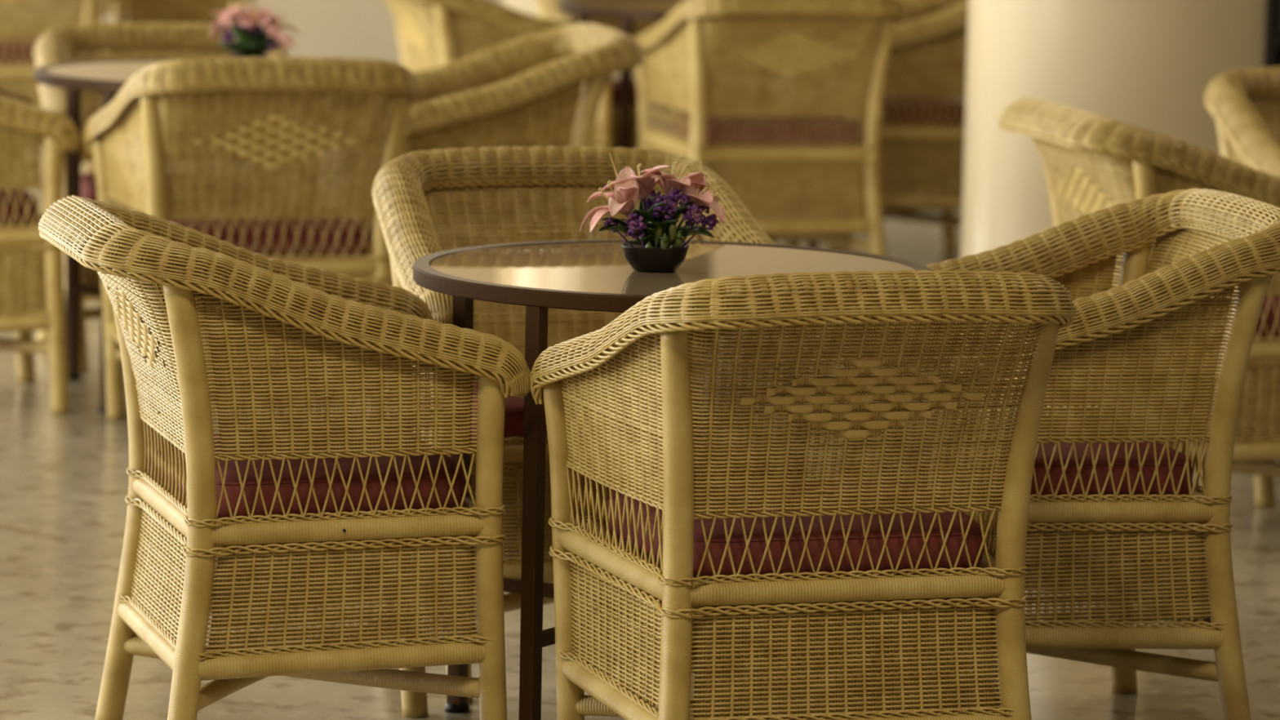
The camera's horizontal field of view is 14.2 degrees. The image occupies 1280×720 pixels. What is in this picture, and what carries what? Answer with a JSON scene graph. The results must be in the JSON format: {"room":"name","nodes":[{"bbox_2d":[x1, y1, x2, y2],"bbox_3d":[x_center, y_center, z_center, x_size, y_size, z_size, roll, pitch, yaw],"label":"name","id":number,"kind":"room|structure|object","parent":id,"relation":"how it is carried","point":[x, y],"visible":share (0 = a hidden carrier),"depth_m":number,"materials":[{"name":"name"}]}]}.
{"room":"cafe seating area","nodes":[
{"label":"cafe seating area","id":0,"kind":"room"},
{"bbox_2d":[0,0,964,101],"bbox_3d":[0.065,-3.278,20.852,13.000,4.400,0.200,1,7,0],"label":"wall","id":1,"kind":"structure","parent":0,"point":[331,28],"depth_m":21.00,"materials":[{"name":"beige paint"}]},
{"bbox_2d":[0,93,1279,719],"bbox_3d":[-0.002,0.118,12.115,13.000,0.100,26.000,1,7,0],"label":"floor","id":2,"kind":"structure","parent":0,"point":[64,477],"depth_m":9.18,"materials":[{"name":"beige tile"}]},
{"bbox_2d":[0,84,80,413],"bbox_3d":[-1.644,-0.331,11.657,0.658,0.853,0.686,-1,8,-15],"label":"wicker armchair","id":3,"kind":"object","parent":2,"relation":"on","point":[32,286],"visible":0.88,"depth_m":11.45,"materials":[{"name":"beige wicker"}]},
{"bbox_2d":[0,181,39,229],"bbox_3d":[-1.583,-0.352,11.671,0.393,0.085,0.485,-1,8,-15],"label":"seat cushion","id":4,"kind":"object","parent":3,"relation":"on","point":[21,211],"visible":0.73,"depth_m":11.48,"materials":[{"name":"red fabric"}]},
{"bbox_2d":[0,0,96,173],"bbox_3d":[-2.050,-0.973,16.562,0.686,0.853,0.658,-1,8,-15],"label":"wicker armchair","id":5,"kind":"object","parent":2,"relation":"on","point":[21,78],"visible":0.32,"depth_m":16.41,"materials":[{"name":"beige wicker"}]},
{"bbox_2d":[0,37,76,66],"bbox_3d":[-2.065,-1.002,16.620,0.485,0.085,0.393,-1,8,-15],"label":"seat cushion","id":6,"kind":"object","parent":5,"relation":"on","point":[22,50],"visible":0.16,"depth_m":16.45,"materials":[{"name":"red fabric"}]},
{"bbox_2d":[82,0,254,170],"bbox_3d":[-1.525,-1.062,17.334,0.658,0.853,0.686,-1,8,-14],"label":"wicker armchair","id":7,"kind":"object","parent":2,"relation":"on","point":[195,11],"visible":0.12,"depth_m":17.02,"materials":[{"name":"beige wicker"}]},
{"bbox_2d":[111,31,229,54],"bbox_3d":[-1.586,-1.082,17.317,0.393,0.085,0.485,-1,8,-14],"label":"seat cushion","id":8,"kind":"object","parent":7,"relation":"on","point":[111,31],"visible":0.02,"depth_m":17.09,"materials":[{"name":"red fabric"}]},
{"bbox_2d":[34,22,332,373],"bbox_3d":[-1.140,-0.404,12.509,0.686,0.797,0.658,-1,8,-15],"label":"wicker armchair","id":9,"kind":"object","parent":2,"relation":"on","point":[56,46],"visible":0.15,"depth_m":12.65,"materials":[{"name":"beige wicker"}]},
{"bbox_2d":[80,172,284,205],"bbox_3d":[-1.124,-0.414,12.446,0.485,0.080,0.393,-1,8,-15],"label":"seat cushion","id":10,"kind":"object","parent":9,"relation":"on","point":[88,184],"visible":0.16,"depth_m":12.28,"materials":[{"name":"red fabric"}]},
{"bbox_2d":[34,58,360,413],"bbox_3d":[-0.989,-0.292,11.843,0.808,0.745,0.808,1,7,-1],"label":"round table","id":11,"kind":"object","parent":2,"relation":"on","point":[108,77],"visible":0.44,"depth_m":11.99,"materials":[{"name":"brown wood"}]},
{"bbox_2d":[204,0,299,68],"bbox_3d":[-0.879,-0.740,11.728,0.221,0.179,0.170,8,10,42],"label":"flower arrangement","id":12,"kind":"object","parent":11,"relation":"on","point":[255,40],"visible":0.97,"depth_m":11.70,"materials":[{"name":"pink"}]},
{"bbox_2d":[84,56,417,421],"bbox_3d":[-0.829,-0.253,11.178,0.686,0.853,0.658,-1,8,-14],"label":"wicker armchair","id":13,"kind":"object","parent":2,"relation":"on","point":[126,142],"visible":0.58,"depth_m":10.96,"materials":[{"name":"beige wicker"}]},
{"bbox_2d":[166,206,368,259],"bbox_3d":[-0.844,-0.281,11.235,0.485,0.085,0.393,-1,8,-14],"label":"seat cushion","id":14,"kind":"object","parent":13,"relation":"on","point":[304,237],"visible":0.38,"depth_m":11.07,"materials":[{"name":"red fabric"}]},
{"bbox_2d":[38,195,530,719],"bbox_3d":[-0.563,0.187,7.816,0.658,0.853,0.686,-1,8,-16],"label":"wicker armchair","id":15,"kind":"object","parent":2,"relation":"on","point":[272,339],"visible":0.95,"depth_m":7.57,"materials":[{"name":"beige wicker"}]},
{"bbox_2d":[164,424,464,519],"bbox_3d":[-0.502,0.165,7.830,0.393,0.085,0.485,-1,8,-16],"label":"seat cushion","id":16,"kind":"object","parent":15,"relation":"on","point":[321,485],"visible":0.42,"depth_m":7.62,"materials":[{"name":"red fabric"}]},
{"bbox_2d":[326,22,645,402],"bbox_3d":[-0.357,-0.353,12.028,0.658,0.853,0.686,-1,8,-14],"label":"wicker armchair","id":17,"kind":"object","parent":2,"relation":"on","point":[492,103],"visible":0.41,"depth_m":11.75,"materials":[{"name":"beige wicker"}]},
{"bbox_2d":[386,0,622,238],"bbox_3d":[-0.442,-0.683,14.565,0.658,0.853,0.686,-1,8,-16],"label":"wicker armchair","id":18,"kind":"object","parent":2,"relation":"on","point":[432,33],"visible":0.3,"depth_m":14.25,"materials":[{"name":"natural unpainted wicker"},{"name":"natural rattan cane"}]},
{"bbox_2d":[502,0,652,79],"bbox_3d":[-0.072,-2.909,17.976,0.766,4.400,0.766,1,7,0],"label":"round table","id":19,"kind":"structure","parent":2,"relation":"on","point":[528,6],"depth_m":17.94,"materials":[{"name":"brown"}]},
{"bbox_2d":[372,146,822,702],"bbox_3d":[-0.109,0.091,8.623,0.686,0.853,0.658,-1,8,-16],"label":"wicker armchair","id":20,"kind":"object","parent":2,"relation":"on","point":[409,235],"visible":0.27,"depth_m":8.76,"materials":[{"name":"natural unpainted wicker"},{"name":"natural rattan cane"}]},
{"bbox_2d":[471,381,749,442],"bbox_3d":[-0.091,0.079,8.561,0.485,0.085,0.393,-1,8,-16],"label":"seat cushion","id":21,"kind":"object","parent":20,"relation":"on","point":[514,406],"visible":0.02,"depth_m":8.33,"materials":[{"name":"red fabric"}]},
{"bbox_2d":[536,0,782,238],"bbox_3d":[0.007,-0.780,15.382,0.686,0.853,0.658,-1,8,-16],"label":"wicker armchair","id":22,"kind":"object","parent":2,"relation":"on","point":[547,9],"visible":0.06,"depth_m":15.15,"materials":[{"name":"beige wicker"}]},
{"bbox_2d":[611,79,741,107],"bbox_3d":[0.024,-0.792,15.320,0.485,0.085,0.393,-1,8,-16],"label":"seat cushion","id":23,"kind":"object","parent":22,"relation":"on","point":[615,83],"visible":0.03,"depth_m":15.11,"materials":[{"name":"red fabric"}]},
{"bbox_2d":[413,239,933,719],"bbox_3d":[0.046,0.226,7.995,0.808,0.745,0.808,1,7,0],"label":"round table","id":24,"kind":"object","parent":2,"relation":"on","point":[587,275],"visible":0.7,"depth_m":7.80,"materials":[{"name":"brown wood"}]},
{"bbox_2d":[579,152,725,272],"bbox_3d":[0.019,-0.226,7.886,0.221,0.179,0.168,1,7,0],"label":"flower arrangement","id":25,"kind":"object","parent":24,"relation":"on","point":[660,246],"visible":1,"depth_m":7.87,"materials":[{"name":"pink plant"}]},
{"bbox_2d":[558,0,835,247],"bbox_3d":[0.164,-0.650,14.788,0.808,0.745,0.808,1,7,0],"label":"round table","id":26,"kind":"object","parent":2,"relation":"on","point":[628,11],"visible":0.25,"depth_m":14.45,"materials":[{"name":"brown wood"}]},
{"bbox_2d":[632,0,903,256],"bbox_3d":[0.362,-0.613,14.148,0.686,0.853,0.658,-1,8,-14],"label":"wicker armchair","id":27,"kind":"object","parent":2,"relation":"on","point":[818,195],"visible":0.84,"depth_m":13.98,"materials":[{"name":"natural honey-coloured wicker"},{"name":"natural rattan cane"}]},
{"bbox_2d":[667,110,859,148],"bbox_3d":[0.347,-0.642,14.206,0.485,0.085,0.393,-1,8,-14],"label":"seat cushion","id":28,"kind":"object","parent":27,"relation":"on","point":[719,129],"visible":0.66,"depth_m":14.04,"materials":[{"name":"red fabric"}]},
{"bbox_2d":[530,270,1075,719],"bbox_3d":[0.245,0.265,7.333,0.686,0.853,0.658,-1,8,-16],"label":"wicker armchair","id":29,"kind":"object","parent":2,"relation":"on","point":[624,615],"visible":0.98,"depth_m":7.17,"materials":[{"name":"natural honey-coloured wicker"},{"name":"natural rattan cane"}]},
{"bbox_2d":[607,480,983,578],"bbox_3d":[0.228,0.237,7.390,0.485,0.085,0.393,-1,8,-16],"label":"seat cushion","id":30,"kind":"object","parent":29,"relation":"on","point":[815,544],"visible":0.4,"depth_m":7.22,"materials":[{"name":"red fabric"}]},
{"bbox_2d":[784,0,968,251],"bbox_3d":[0.808,-0.707,14.944,0.658,0.853,0.686,-1,8,-14],"label":"wicker armchair","id":31,"kind":"object","parent":2,"relation":"on","point":[929,42],"visible":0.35,"depth_m":14.67,"materials":[{"name":"natural honey-coloured wicker"},{"name":"natural rattan cane"}]},
{"bbox_2d":[824,93,964,128],"bbox_3d":[0.748,-0.727,14.927,0.393,0.085,0.485,-1,8,-14],"label":"seat cushion","id":32,"kind":"object","parent":31,"relation":"on","point":[931,111],"visible":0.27,"depth_m":14.72,"materials":[{"name":"red fabric"}]},
{"bbox_2d":[826,188,1279,719],"bbox_3d":[0.687,0.168,8.152,0.658,0.853,0.686,-1,8,-14],"label":"wicker armchair","id":33,"kind":"object","parent":2,"relation":"on","point":[1171,343],"visible":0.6,"depth_m":7.91,"materials":[{"name":"natural wicker"},{"name":"natural rattan cane"}]},
{"bbox_2d":[902,415,1192,498],"bbox_3d":[0.626,0.148,8.134,0.393,0.085,0.485,-1,8,-14],"label":"seat cushion","id":34,"kind":"object","parent":33,"relation":"on","point":[1102,468],"visible":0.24,"depth_m":7.93,"materials":[{"name":"red fabric"}]},
{"bbox_2d":[960,0,1266,257],"bbox_3d":[1.257,-2.255,13.116,0.766,4.400,0.766,1,7,0],"label":"round column","id":35,"kind":"structure","parent":2,"relation":"on","point":[1147,64],"depth_m":12.99,"materials":[{"name":"beige paint"}]},
{"bbox_2d":[998,97,1279,507],"bbox_3d":[1.069,-0.081,10.135,0.658,0.853,0.686,-1,8,-15],"label":"wicker armchair","id":36,"kind":"object","parent":2,"relation":"on","point":[1092,162],"visible":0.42,"depth_m":9.89,"materials":[{"name":"natural wicker"},{"name":"natural rattan cane"}]},
{"bbox_2d":[1116,284,1279,341],"bbox_3d":[1.129,-0.102,10.148,0.393,0.085,0.485,-1,8,-15],"label":"seat cushion","id":37,"kind":"object","parent":36,"relation":"on","point":[1270,319],"visible":0.03,"depth_m":9.93,"materials":[{"name":"red fabric"}]},
{"bbox_2d":[1200,66,1279,444],"bbox_3d":[1.560,-0.181,10.989,0.686,0.853,0.658,-1,8,-16],"label":"wicker armchair","id":38,"kind":"object","parent":2,"relation":"on","point":[1244,138],"visible":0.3,"depth_m":10.99,"materials":[{"name":"natural unpainted wicker"},{"name":"natural rattan cane"}]},
{"bbox_2d":[1262,0,1279,141],"bbox_3d":[2.671,-1.517,18.546,0.890,1.600,0.431,1,7,0],"label":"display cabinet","id":39,"kind":"object","parent":2,"relation":"on","point":[1272,37],"visible":0.14,"depth_m":18.39,"materials":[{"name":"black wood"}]},
{"bbox_2d":[1274,31,1279,45],"bbox_3d":[2.663,-1.154,18.589,0.790,0.030,0.380,1,7,0],"label":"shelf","id":40,"kind":"object","parent":39,"relation":"attached to","point":[1277,33],"depth_m":18.40,"materials":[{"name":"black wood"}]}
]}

